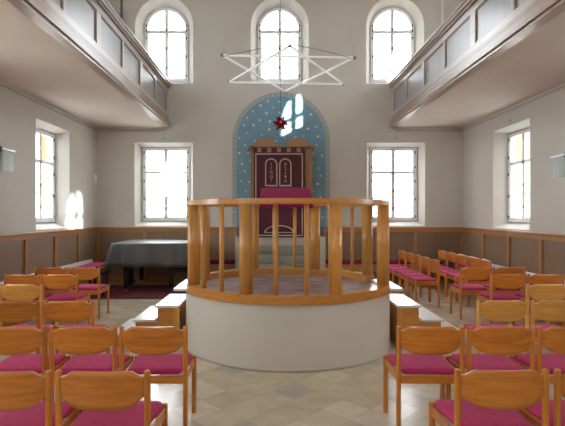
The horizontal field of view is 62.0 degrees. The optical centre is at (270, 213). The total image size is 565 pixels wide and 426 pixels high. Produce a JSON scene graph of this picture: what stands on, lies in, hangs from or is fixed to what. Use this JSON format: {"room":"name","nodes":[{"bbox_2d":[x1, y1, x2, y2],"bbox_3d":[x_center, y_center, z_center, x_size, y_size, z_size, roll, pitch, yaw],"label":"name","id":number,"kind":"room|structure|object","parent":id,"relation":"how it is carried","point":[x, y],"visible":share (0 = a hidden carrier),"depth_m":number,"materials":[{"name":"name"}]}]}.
{"room":"house of worship","nodes":[
{"label":"house of worship","id":0,"kind":"room"},
{"bbox_2d":[0,81,95,233],"bbox_3d":[-4.370,-2.220,3.495,0.420,7.720,15.390,0,0,0],"label":"wall","id":1,"kind":"structure","parent":0,"point":[75,143],"depth_m":8.41,"materials":[{"name":"paint"}]},
{"bbox_2d":[0,146,15,151],"bbox_3d":[-4.110,-0.843,7.265,0.100,0.365,0.450,0,0,0],"label":"wall lamp","id":2,"kind":"object","parent":1,"relation":"attached to","point":[1,147],"visible":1,"depth_m":7.23,"materials":[{"name":"grey metal"}]},
{"bbox_2d":[36,128,54,222],"bbox_3d":[-4.452,-0.725,9.010,0.116,1.770,1.150,0,0,0],"label":"window","id":3,"kind":"structure","parent":1,"relation":"in","point":[39,133],"depth_m":9.29,"materials":[{"name":"white wood"}]},
{"bbox_2d":[0,84,95,129],"bbox_3d":[-4.154,-1.978,3.535,0.020,0.047,15.270,0,0,0],"label":"trim","id":4,"kind":"structure","parent":1,"relation":"attached to","point":[0,84],"depth_m":8.62,"materials":[{"name":"beige"}]},
{"bbox_2d":[0,227,98,280],"bbox_3d":[-4.117,0.965,3.494,0.085,1.310,15.389,0,0,0],"label":"trim","id":5,"kind":"structure","parent":1,"relation":"attached to","point":[20,253],"depth_m":8.61,"materials":[{"name":"brown wood"}]},
{"bbox_2d":[0,0,170,127],"bbox_3d":[-3.266,-2.580,3.495,1.782,1.070,15.384,0,0,0],"label":"gallery","id":6,"kind":"object","parent":1,"relation":"attached to","point":[79,58],"visible":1,"depth_m":7.04,"materials":[{"name":"paint"}]},
{"bbox_2d":[120,0,122,19],"bbox_3d":[-3.520,-4.155,11.070,0.056,3.830,0.056,0,0,0],"label":"support rod","id":7,"kind":"object","parent":6,"relation":"on","point":[121,1],"visible":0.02,"depth_m":11.05,"materials":[{"name":"grey metal"}]},
{"bbox_2d":[96,0,462,226],"bbox_3d":[0.210,-2.220,11.400,9.580,7.720,0.420,0,0,0],"label":"wall","id":8,"kind":"structure","parent":0,"point":[203,112],"depth_m":11.19,"materials":[{"name":"paint"}]},
{"bbox_2d":[142,148,189,220],"bbox_3d":[-2.555,-0.725,11.482,1.150,1.770,0.116,0,0,0],"label":"window","id":9,"kind":"structure","parent":8,"relation":"in","point":[166,172],"depth_m":11.44,"materials":[{"name":"white paint"}]},
{"bbox_2d":[145,7,188,82],"bbox_3d":[-2.545,-4.120,11.482,1.060,1.820,0.116,0,0,0],"label":"window","id":10,"kind":"structure","parent":8,"relation":"in","point":[166,32],"depth_m":11.44,"materials":[{"name":"white paint"}]},
{"bbox_2d":[98,227,236,281],"bbox_3d":[-2.485,0.965,11.148,3.350,1.310,0.085,0,0,0],"label":"trim","id":11,"kind":"structure","parent":8,"relation":"attached to","point":[107,236],"depth_m":11.17,"materials":[{"name":"brown wood"}]},
{"bbox_2d":[258,7,300,82],"bbox_3d":[0.210,-4.120,11.482,1.060,1.820,0.116,0,0,0],"label":"window","id":12,"kind":"structure","parent":8,"relation":"in","point":[261,32],"depth_m":11.44,"materials":[{"name":"white wood"}]},
{"bbox_2d":[232,92,329,235],"bbox_3d":[0.240,-1.193,11.185,2.330,3.424,0.008,0,0,0],"label":"wall niche","id":13,"kind":"object","parent":8,"relation":"attached to","point":[305,121],"visible":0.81,"depth_m":11.18,"materials":[{"name":"blue paint"}]},
{"bbox_2d":[370,7,413,82],"bbox_3d":[2.955,-4.120,11.482,1.060,1.820,0.116,0,0,0],"label":"window","id":14,"kind":"structure","parent":8,"relation":"in","point":[391,32],"depth_m":11.44,"materials":[{"name":"white wood"}]},
{"bbox_2d":[323,227,461,281],"bbox_3d":[2.905,0.965,11.148,3.350,1.310,0.085,0,0,0],"label":"trim","id":15,"kind":"structure","parent":8,"relation":"attached to","point":[422,241],"depth_m":11.17,"materials":[{"name":"brown wood"}]},
{"bbox_2d":[369,148,416,220],"bbox_3d":[2.975,-0.725,11.482,1.150,1.770,0.116,0,0,0],"label":"window","id":16,"kind":"structure","parent":8,"relation":"in","point":[392,172],"depth_m":11.44,"materials":[{"name":"white wood"}]},
{"bbox_2d":[0,282,564,425],"bbox_3d":[0.210,1.770,3.495,9.580,0.300,16.230,0,0,0],"label":"floor","id":17,"kind":"structure","parent":0,"point":[225,396],"depth_m":4.31,"materials":[{"name":"tile"}]},
{"bbox_2d":[0,284,57,352],"bbox_3d":[-2.925,1.220,5.689,0.504,0.801,0.459,0,0,0],"label":"chair","id":18,"kind":"object","parent":17,"relation":"on","point":[10,292],"visible":0.59,"depth_m":5.47,"materials":[{"name":"wood"}]},
{"bbox_2d":[0,301,58,353],"bbox_3d":[-2.439,1.220,4.639,0.504,0.801,0.459,0,0,0],"label":"chair","id":19,"kind":"object","parent":17,"relation":"on","point":[10,311],"visible":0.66,"depth_m":4.42,"materials":[{"name":"brown wood"}]},
{"bbox_2d":[4,274,54,326],"bbox_3d":[-3.385,1.220,6.590,0.504,0.801,0.459,0,0,0],"label":"chair","id":20,"kind":"object","parent":17,"relation":"on","point":[12,278],"visible":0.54,"depth_m":6.37,"materials":[{"name":"brown wood"}]},
{"bbox_2d":[0,326,70,400],"bbox_3d":[-1.888,1.220,3.630,0.504,0.801,0.459,0,0,0],"label":"chair","id":21,"kind":"object","parent":17,"relation":"on","point":[16,342],"visible":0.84,"depth_m":3.42,"materials":[{"name":"brown wood"}]},
{"bbox_2d":[0,370,82,425],"bbox_3d":[-1.399,1.220,2.659,0.504,0.801,0.459,0,0,0],"label":"chair","id":22,"kind":"object","parent":17,"relation":"on","point":[22,393],"visible":0.82,"depth_m":2.45,"materials":[{"name":"brown wood"}]},
{"bbox_2d":[0,259,106,326],"bbox_3d":[-3.856,1.315,4.675,0.432,0.610,11.750,0,0,0],"label":"bench","id":23,"kind":"object","parent":17,"relation":"on","point":[86,263],"visible":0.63,"depth_m":9.72,"materials":[{"name":"brown wood"}]},
{"bbox_2d":[37,262,104,285],"bbox_3d":[-3.825,1.115,4.675,0.350,0.070,11.730,0,0,0],"label":"cushion","id":24,"kind":"object","parent":23,"relation":"on","point":[84,264],"depth_m":9.95,"materials":[{"name":"fabric"}]},
{"bbox_2d":[34,267,75,300],"bbox_3d":[-3.399,1.220,7.439,0.504,0.801,0.459,0,0,0],"label":"chair","id":25,"kind":"object","parent":17,"relation":"on","point":[41,270],"visible":0.45,"depth_m":7.23,"materials":[{"name":"brown wood"}]},
{"bbox_2d":[42,274,89,323],"bbox_3d":[-2.869,1.220,6.590,0.504,0.801,0.459,0,0,0],"label":"chair","id":26,"kind":"object","parent":17,"relation":"on","point":[51,281],"visible":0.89,"depth_m":6.38,"materials":[{"name":"brown wood"}]},
{"bbox_2d":[42,301,109,353],"bbox_3d":[-1.917,1.220,4.639,0.504,0.801,0.459,0,0,0],"label":"chair","id":27,"kind":"object","parent":17,"relation":"on","point":[55,311],"visible":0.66,"depth_m":4.42,"materials":[{"name":"brown wood"}]},
{"bbox_2d":[68,267,108,318],"bbox_3d":[-2.884,1.220,7.439,0.504,0.801,0.459,0,0,0],"label":"chair","id":28,"kind":"object","parent":17,"relation":"on","point":[85,273],"visible":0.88,"depth_m":7.24,"materials":[{"name":"brown wood"}]},
{"bbox_2d":[49,326,133,400],"bbox_3d":[-1.373,1.220,3.630,0.504,0.801,0.459,0,0,0],"label":"chair","id":29,"kind":"object","parent":17,"relation":"on","point":[85,344],"visible":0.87,"depth_m":3.42,"materials":[{"name":"brown wood"}]},
{"bbox_2d":[55,370,167,425],"bbox_3d":[-0.883,1.220,2.659,0.504,0.801,0.459,0,0,0],"label":"chair","id":30,"kind":"object","parent":17,"relation":"on","point":[105,398],"visible":1,"depth_m":2.45,"materials":[{"name":"wood"}]},
{"bbox_2d":[90,285,185,298],"bbox_3d":[-2.240,1.613,9.785,2.700,0.014,1.670,0,0,0],"label":"rug","id":31,"kind":"object","parent":17,"relation":"on","point":[115,291],"visible":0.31,"depth_m":9.62,"materials":[{"name":"red carpet"}]},
{"bbox_2d":[89,270,109,294],"bbox_3d":[-3.450,1.371,9.420,0.340,0.470,0.340,0,0,0],"label":"piano bench","id":32,"kind":"object","parent":31,"relation":"on","point":[102,272],"visible":0.52,"depth_m":9.43,"materials":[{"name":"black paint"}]},
{"bbox_2d":[105,255,187,291],"bbox_3d":[-2.413,1.110,10.340,1.995,0.992,1.470,0,0,0],"label":"grand piano","id":33,"kind":"object","parent":31,"relation":"on","point":[128,273],"visible":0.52,"depth_m":10.20,"materials":[{"name":"black paint"}]},
{"bbox_2d":[104,239,187,267],"bbox_3d":[-2.382,0.851,10.335,2.078,0.506,1.609,0,0,0],"label":"cover","id":34,"kind":"object","parent":33,"relation":"on","point":[135,253],"visible":0.81,"depth_m":9.58,"materials":[{"name":"grey fabric"}]},
{"bbox_2d":[168,268,186,287],"bbox_3d":[-1.990,1.406,10.380,0.500,0.400,0.340,0,0,0],"label":"piano bench","id":35,"kind":"object","parent":31,"relation":"on","point":[171,270],"visible":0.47,"depth_m":10.22,"materials":[{"name":"black paint"}]},
{"bbox_2d":[118,294,185,346],"bbox_3d":[-1.532,1.365,6.120,0.835,0.510,0.840,0,0,0],"label":"step block","id":36,"kind":"object","parent":17,"relation":"on","point":[170,311],"visible":0.61,"depth_m":5.74,"materials":[{"name":"brown wood"}]},
{"bbox_2d":[119,326,195,425],"bbox_3d":[-0.860,1.220,3.630,0.504,0.801,0.459,0,0,0],"label":"chair","id":37,"kind":"object","parent":17,"relation":"on","point":[154,346],"visible":0.89,"depth_m":3.43,"materials":[{"name":"brown wood"}]},
{"bbox_2d":[210,260,234,271],"bbox_3d":[-1.285,1.350,10.896,0.910,0.540,0.412,0,0,0],"label":"bench","id":38,"kind":"object","parent":17,"relation":"on","point":[214,264],"visible":0.35,"depth_m":10.72,"materials":[{"name":"brown wood"}]},
{"bbox_2d":[210,260,234,263],"bbox_3d":[-1.285,1.115,10.896,0.890,0.070,0.392,0,0,0],"label":"cushion","id":39,"kind":"object","parent":38,"relation":"on","point":[211,261],"depth_m":10.71,"materials":[{"name":"red fabric"}]},
{"bbox_2d":[235,236,324,268],"bbox_3d":[0.210,1.070,10.880,2.030,1.100,0.619,0,0,0],"label":"plinth","id":40,"kind":"object","parent":17,"relation":"on","point":[262,240],"visible":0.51,"depth_m":10.57,"materials":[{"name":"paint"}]},
{"bbox_2d":[249,138,314,236],"bbox_3d":[0.240,-0.595,10.855,1.490,2.230,0.610,0,0,0],"label":"torah ark","id":41,"kind":"object","parent":40,"relation":"on","point":[263,142],"visible":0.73,"depth_m":10.60,"materials":[{"name":"brown wood"}]},
{"bbox_2d":[252,146,309,147],"bbox_3d":[0.220,-1.490,10.508,1.308,0.048,0.048,0,0,0],"label":"curtain rod","id":42,"kind":"object","parent":41,"relation":"attached to","point":[252,146],"visible":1,"depth_m":10.50,"materials":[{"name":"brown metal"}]},
{"bbox_2d":[253,148,304,236],"bbox_3d":[0.180,-0.487,10.518,1.160,2.015,0.043,0,0,0],"label":"curtain","id":43,"kind":"object","parent":42,"relation":"hanging from","point":[273,167],"visible":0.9,"depth_m":10.53,"materials":[{"name":"red fabric"}]},
{"bbox_2d":[259,245,309,267],"bbox_3d":[0.210,1.163,10.074,1.320,0.915,0.988,0,0,0],"label":"stone steps","id":44,"kind":"structure","parent":17,"relation":"on","point":[285,252],"depth_m":10.12,"materials":[{"name":"beige stone"}]},
{"bbox_2d":[173,198,402,371],"bbox_3d":[0.210,0.728,6.120,2.793,1.785,2.632,0,0,0],"label":"bimah","id":45,"kind":"object","parent":17,"relation":"on","point":[314,318],"visible":0.93,"depth_m":5.03,"materials":[{"name":"paint"}]},
{"bbox_3d":[0.230,-0.276,7.370,0.720,0.218,0.460,0,0,0],"label":"desk","id":46,"kind":"object","parent":45,"relation":"on","visible":0},
{"bbox_2d":[259,188,312,208],"bbox_3d":[0.230,-0.251,7.359,0.812,0.350,0.563,0,0,0],"label":"cloth","id":47,"kind":"object","parent":46,"relation":"on","point":[265,192],"visible":0.73,"depth_m":7.28,"materials":[{"name":"pink"}]},
{"bbox_2d":[325,260,443,284],"bbox_3d":[2.590,1.350,10.896,2.680,0.540,0.412,0,0,0],"label":"bench","id":48,"kind":"object","parent":17,"relation":"on","point":[345,263],"visible":0.39,"depth_m":10.72,"materials":[{"name":"brown wood"}]},
{"bbox_2d":[325,260,442,263],"bbox_3d":[2.590,1.115,10.896,2.660,0.070,0.392,0,0,0],"label":"cushion","id":49,"kind":"object","parent":48,"relation":"on","point":[326,261],"depth_m":10.70,"materials":[{"name":"red fabric"}]},
{"bbox_2d":[389,250,404,287],"bbox_3d":[2.731,1.220,10.461,0.459,0.801,0.504,0,0,0],"label":"chair","id":50,"kind":"object","parent":17,"relation":"on","point":[401,253],"visible":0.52,"depth_m":10.45,"materials":[{"name":"brown wood"}]},
{"bbox_2d":[389,252,412,291],"bbox_3d":[2.731,1.220,9.944,0.459,0.801,0.504,0,0,0],"label":"chair","id":51,"kind":"object","parent":17,"relation":"on","point":[408,256],"visible":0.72,"depth_m":9.93,"materials":[{"name":"brown wood"}]},
{"bbox_2d":[393,254,419,296],"bbox_3d":[2.731,1.220,9.431,0.459,0.801,0.504,0,0,0],"label":"chair","id":52,"kind":"object","parent":17,"relation":"on","point":[415,258],"visible":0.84,"depth_m":9.45,"materials":[{"name":"brown wood"}]},
{"bbox_2d":[400,256,429,301],"bbox_3d":[2.731,1.220,8.916,0.459,0.801,0.504,0,0,0],"label":"chair","id":53,"kind":"object","parent":17,"relation":"on","point":[424,261],"visible":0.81,"depth_m":8.93,"materials":[{"name":"brown wood"}]},
{"bbox_2d":[407,259,439,306],"bbox_3d":[2.731,1.220,8.401,0.459,0.801,0.504,0,0,0],"label":"chair","id":54,"kind":"object","parent":17,"relation":"on","point":[434,264],"visible":0.98,"depth_m":8.26,"materials":[{"name":"brown wood"}]},
{"bbox_2d":[383,326,464,425],"bbox_3d":[1.168,1.220,3.630,0.504,0.801,0.459,0,0,0],"label":"chair","id":55,"kind":"object","parent":17,"relation":"on","point":[429,345],"visible":0.94,"depth_m":3.43,"materials":[{"name":"brown wood"}]},
{"bbox_2d":[390,294,458,346],"bbox_3d":[1.952,1.365,6.120,0.835,0.510,0.840,0,0,0],"label":"step block","id":56,"kind":"object","parent":17,"relation":"on","point":[405,312],"visible":0.6,"depth_m":5.75,"materials":[{"name":"white stone"}]},
{"bbox_2d":[422,250,445,287],"bbox_3d":[3.640,1.220,10.491,0.459,0.801,0.504,0,0,0],"label":"chair","id":57,"kind":"object","parent":17,"relation":"on","point":[441,254],"visible":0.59,"depth_m":10.53,"materials":[{"name":"brown wood"}]},
{"bbox_2d":[431,252,455,273],"bbox_3d":[3.640,1.220,9.975,0.459,0.801,0.504,0,0,0],"label":"chair","id":58,"kind":"object","parent":17,"relation":"on","point":[450,256],"visible":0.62,"depth_m":9.98,"materials":[{"name":"brown wood"}]},
{"bbox_2d":[436,254,465,296],"bbox_3d":[3.640,1.220,9.460,0.459,0.801,0.504,0,0,0],"label":"chair","id":59,"kind":"object","parent":17,"relation":"on","point":[461,259],"visible":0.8,"depth_m":9.46,"materials":[{"name":"brown wood"}]},
{"bbox_2d":[446,256,477,300],"bbox_3d":[3.640,1.220,8.945,0.459,0.801,0.504,0,0,0],"label":"chair","id":60,"kind":"object","parent":17,"relation":"on","point":[471,261],"visible":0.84,"depth_m":9.00,"materials":[{"name":"brown wood"}]},
{"bbox_2d":[450,267,491,318],"bbox_3d":[3.159,1.220,7.439,0.504,0.801,0.459,0,0,0],"label":"chair","id":61,"kind":"object","parent":17,"relation":"on","point":[469,273],"visible":0.88,"depth_m":7.24,"materials":[{"name":"brown wood"}]},
{"bbox_2d":[456,258,491,306],"bbox_3d":[3.640,1.220,8.430,0.459,0.801,0.504,0,0,0],"label":"chair","id":62,"kind":"object","parent":17,"relation":"on","point":[483,262],"visible":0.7,"depth_m":8.27,"materials":[{"name":"brown wood"}]},
{"bbox_2d":[429,368,548,425],"bbox_3d":[1.222,1.220,2.679,0.504,0.801,0.459,0,0,0],"label":"chair","id":63,"kind":"object","parent":17,"relation":"on","point":[493,397],"visible":1,"depth_m":2.47,"materials":[{"name":"brown wood"}]},
{"bbox_2d":[446,326,534,416],"bbox_3d":[1.683,1.220,3.630,0.504,0.801,0.459,0,0,0],"label":"chair","id":64,"kind":"object","parent":17,"relation":"on","point":[496,343],"visible":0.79,"depth_m":3.42,"materials":[{"name":"brown wood"}]},
{"bbox_2d":[459,300,528,366],"bbox_3d":[2.209,1.220,4.670,0.504,0.801,0.459,0,0,0],"label":"chair","id":65,"kind":"object","parent":17,"relation":"on","point":[492,310],"visible":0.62,"depth_m":4.45,"materials":[{"name":"brown wood"}]},
{"bbox_2d":[477,274,526,323],"bbox_3d":[3.239,1.220,6.609,0.504,0.801,0.459,0,0,0],"label":"chair","id":66,"kind":"object","parent":17,"relation":"on","point":[502,281],"visible":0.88,"depth_m":6.40,"materials":[{"name":"brown wood"}]},
{"bbox_2d":[481,267,525,318],"bbox_3d":[3.675,1.220,7.439,0.504,0.801,0.459,0,0,0],"label":"chair","id":67,"kind":"object","parent":17,"relation":"on","point":[501,270],"visible":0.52,"depth_m":7.23,"materials":[{"name":"brown wood"}]},
{"bbox_2d":[454,263,561,326],"bbox_3d":[4.286,1.315,4.650,0.412,0.610,11.700,0,0,0],"label":"bench","id":68,"kind":"object","parent":17,"relation":"on","point":[459,265],"visible":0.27,"depth_m":8.70,"materials":[{"name":"brown wood"}]},
{"bbox_2d":[458,263,531,285],"bbox_3d":[4.255,1.115,4.650,0.330,0.070,11.680,0,0,0],"label":"cushion","id":69,"kind":"object","parent":68,"relation":"on","point":[459,265],"depth_m":9.94,"materials":[{"name":"fabric"}]},
{"bbox_2d":[508,284,564,325],"bbox_3d":[3.235,1.220,5.689,0.504,0.801,0.459,0,0,0],"label":"chair","id":70,"kind":"object","parent":17,"relation":"on","point":[538,292],"visible":0.54,"depth_m":5.47,"materials":[{"name":"brown wood"}]},
{"bbox_2d":[509,326,564,421],"bbox_3d":[2.197,1.220,3.630,0.504,0.801,0.459,0,0,0],"label":"chair","id":71,"kind":"object","parent":17,"relation":"on","point":[552,338],"visible":0.7,"depth_m":3.43,"materials":[{"name":"brown wood"}]},
{"bbox_2d":[509,300,564,353],"bbox_3d":[2.725,1.220,4.670,0.504,0.801,0.459,0,0,0],"label":"chair","id":72,"kind":"object","parent":17,"relation":"on","point":[546,310],"visible":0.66,"depth_m":4.45,"materials":[{"name":"brown wood"}]},
{"bbox_2d":[512,274,564,326],"bbox_3d":[3.756,1.220,6.609,0.504,0.801,0.459,0,0,0],"label":"chair","id":73,"kind":"object","parent":17,"relation":"on","point":[536,278],"visible":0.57,"depth_m":6.39,"materials":[{"name":"brown wood"}]},
{"bbox_2d":[516,368,564,425],"bbox_3d":[1.749,1.220,2.679,0.504,0.801,0.459,0,0,0],"label":"chair","id":74,"kind":"object","parent":17,"relation":"on","point":[556,406],"visible":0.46,"depth_m":2.60,"materials":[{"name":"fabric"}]},
{"bbox_2d":[463,83,564,233],"bbox_3d":[4.790,-2.220,3.495,0.420,7.720,15.390,0,0,0],"label":"wall","id":75,"kind":"structure","parent":0,"point":[485,145],"depth_m":8.97,"materials":[{"name":"paint"}]},
{"bbox_2d":[389,0,564,127],"bbox_3d":[3.686,-2.580,3.495,1.782,1.070,15.384,0,0,0],"label":"gallery","id":76,"kind":"object","parent":75,"relation":"attached to","point":[487,58],"visible":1,"depth_m":7.15,"materials":[{"name":"paint"}]},
{"bbox_2d":[441,0,443,24],"bbox_3d":[4.040,-4.155,11.070,0.056,3.830,0.056,0,0,0],"label":"support rod","id":77,"kind":"object","parent":76,"relation":"on","point":[442,1],"visible":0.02,"depth_m":11.05,"materials":[{"name":"white metal"}]},
{"bbox_2d":[461,227,564,275],"bbox_3d":[4.537,0.965,3.495,0.085,1.310,15.389,0,0,0],"label":"trim","id":78,"kind":"structure","parent":75,"relation":"attached to","point":[539,252],"depth_m":8.62,"materials":[{"name":"brown wood"}]},
{"bbox_2d":[464,85,564,130],"bbox_3d":[4.574,-1.978,3.535,0.020,0.047,15.270,0,0,0],"label":"trim","id":79,"kind":"structure","parent":75,"relation":"attached to","point":[564,85],"depth_m":8.79,"materials":[{"name":"beige"}]},
{"bbox_2d":[508,128,529,222],"bbox_3d":[4.872,-0.725,9.010,0.116,1.770,1.150,0,0,0],"label":"window","id":80,"kind":"structure","parent":75,"relation":"in","point":[525,161],"depth_m":9.13,"materials":[{"name":"white wood"}]},
{"bbox_2d":[550,153,564,157],"bbox_3d":[4.530,-0.757,7.335,0.100,0.365,0.450,0,0,0],"label":"wall lamp","id":81,"kind":"object","parent":75,"relation":"attached to","point":[559,155],"visible":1,"depth_m":7.34,"materials":[{"name":"grey metal"}]},
{"bbox_3d":[0.210,-6.230,3.495,9.580,0.300,16.230,0,0,0],"label":"ceiling","id":82,"kind":"structure","parent":0,"visible":0},
{"bbox_2d":[273,0,288,129],"bbox_3d":[0.210,-3.962,10.350,0.363,4.217,0.346,0,0,0],"label":"lamp","id":83,"kind":"object","parent":82,"relation":"hanging from","point":[280,123],"visible":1,"depth_m":10.35,"materials":[{"name":"red glass"}]},
{"bbox_2d":[220,0,355,92],"bbox_3d":[0.210,-3.935,6.140,1.646,4.270,1.894,0,0,0],"label":"chandelier","id":84,"kind":"object","parent":82,"relation":"hanging from","point":[350,58],"visible":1,"depth_m":5.84,"materials":[{"name":"glowing white glass"},{"name":"dark metal"}]},
{"label":"outside","id":85,"kind":"structure","parent":0,"visible":0},
{"bbox_3d":[0.210,2.270,10.000,80.000,0.500,100.000,0,0,0],"label":"ground","id":86,"kind":"structure","parent":85,"visible":0},
{"bbox_2d":[42,136,45,217],"bbox_3d":[-14.590,-2.880,26.100,11.200,9.800,14.400,0,0,0],"label":"house","id":87,"kind":"structure","parent":86,"relation":"on","point":[43,137],"depth_m":19.40,"materials":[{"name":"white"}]},
{"bbox_2d":[411,133,529,217],"bbox_3d":[14.210,-2.480,24.750,9.800,9.000,13.100,0,0,0],"label":"house","id":88,"kind":"structure","parent":86,"relation":"on","point":[518,139],"depth_m":18.50,"materials":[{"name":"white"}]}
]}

